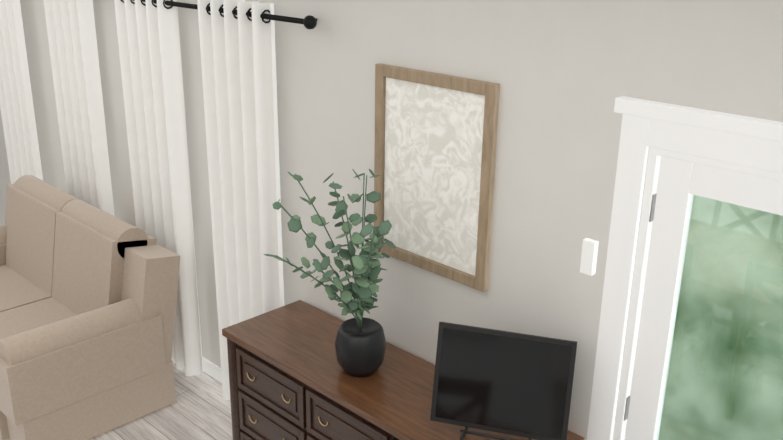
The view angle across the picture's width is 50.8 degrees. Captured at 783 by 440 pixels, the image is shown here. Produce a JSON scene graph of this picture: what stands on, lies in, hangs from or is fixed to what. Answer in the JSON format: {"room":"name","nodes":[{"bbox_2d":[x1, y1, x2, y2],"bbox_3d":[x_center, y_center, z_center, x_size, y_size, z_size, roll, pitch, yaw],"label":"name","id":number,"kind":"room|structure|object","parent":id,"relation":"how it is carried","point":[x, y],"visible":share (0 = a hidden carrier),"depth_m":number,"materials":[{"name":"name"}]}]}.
{"room":"living room","nodes":[
{"label":"living room","id":0,"kind":"room"},
{"bbox_2d":[0,362,232,439],"bbox_3d":[-1.740,3.051,-0.365,15.500,0.060,9.720,19,26,41],"label":"floor","id":1,"kind":"structure","parent":0,"point":[199,408],"depth_m":4.86,"materials":[{"name":"grey wood"}]},
{"bbox_2d":[0,175,179,439],"bbox_3d":[-2.278,0.451,5.179,1.962,1.070,1.038,19,26,41],"label":"recliner sofa","id":2,"kind":"object","parent":1,"relation":"on","point":[88,296],"visible":1,"depth_m":4.75,"materials":[{"name":"beige fabric"}]},
{"bbox_2d":[222,300,583,439],"bbox_3d":[-0.045,1.107,3.789,1.750,0.875,0.495,19,26,41],"label":"dresser","id":3,"kind":"object","parent":1,"relation":"on","point":[290,378],"visible":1,"depth_m":3.77,"materials":[{"name":"brown wood"}]},
{"bbox_2d":[263,169,395,376],"bbox_3d":[-0.205,0.248,3.452,0.564,0.963,0.640,19,26,41],"label":"potted plant","id":4,"kind":"object","parent":3,"relation":"on","point":[360,344],"visible":1,"depth_m":3.48,"materials":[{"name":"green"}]},
{"bbox_2d":[430,322,576,439],"bbox_3d":[0.437,0.634,3.168,0.515,0.429,0.389,19,26,41],"label":"television","id":5,"kind":"object","parent":3,"relation":"on","point":[508,382],"visible":1,"depth_m":3.14,"materials":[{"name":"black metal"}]},
{"bbox_2d":[0,0,782,439],"bbox_3d":[1.691,0.551,2.290,15.350,2.980,0.120,19,26,41],"label":"wall","id":6,"kind":"structure","parent":0,"point":[564,74],"depth_m":3.29,"materials":[{"name":"grey paint"}]},
{"bbox_2d":[0,0,316,399],"bbox_3d":[-1.948,-0.377,5.568,4.504,2.380,0.152,19,26,41],"label":"curtains","id":7,"kind":"object","parent":6,"relation":"attached to","point":[238,55],"visible":0.9,"depth_m":4.79,"materials":[{"name":"white fabric"}]},
{"bbox_2d":[202,356,221,382],"bbox_3d":[-1.541,0.833,5.647,6.470,0.100,0.030,19,26,41],"label":"baseboard","id":8,"kind":"structure","parent":6,"relation":"attached to","point":[212,370],"depth_m":5.24,"materials":[{"name":"white wood"}]},
{"bbox_2d":[374,63,499,291],"bbox_3d":[0.166,-0.191,3.517,0.660,0.870,0.029,19,26,41],"label":"picture frame","id":9,"kind":"object","parent":6,"relation":"attached to","point":[435,149],"visible":0.85,"depth_m":3.49,"materials":[{"name":"beige paper"}]},
{"bbox_2d":[580,238,598,275],"bbox_3d":[0.730,0.136,3.041,0.050,0.130,0.029,19,26,41],"label":"light switch","id":10,"kind":"object","parent":6,"relation":"attached to","point":[589,253],"visible":1,"depth_m":3.01,"materials":[{"name":"white plastic"}]},
{"bbox_2d":[586,96,782,439],"bbox_3d":[1.472,0.847,2.582,1.900,2.220,0.170,19,26,41],"label":"door frame","id":11,"kind":"structure","parent":6,"relation":"attached to","point":[732,159],"depth_m":2.83,"materials":[{"name":"white wood"}]},
{"label":"outside","id":12,"kind":"structure","parent":0,"visible":0},
{"bbox_2d":[658,195,782,439],"bbox_3d":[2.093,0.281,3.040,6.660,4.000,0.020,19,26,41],"label":"door glass","id":13,"kind":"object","parent":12,"point":[679,335],"depth_m":3.69,"materials":[{"name":"green glass"}]}
]}

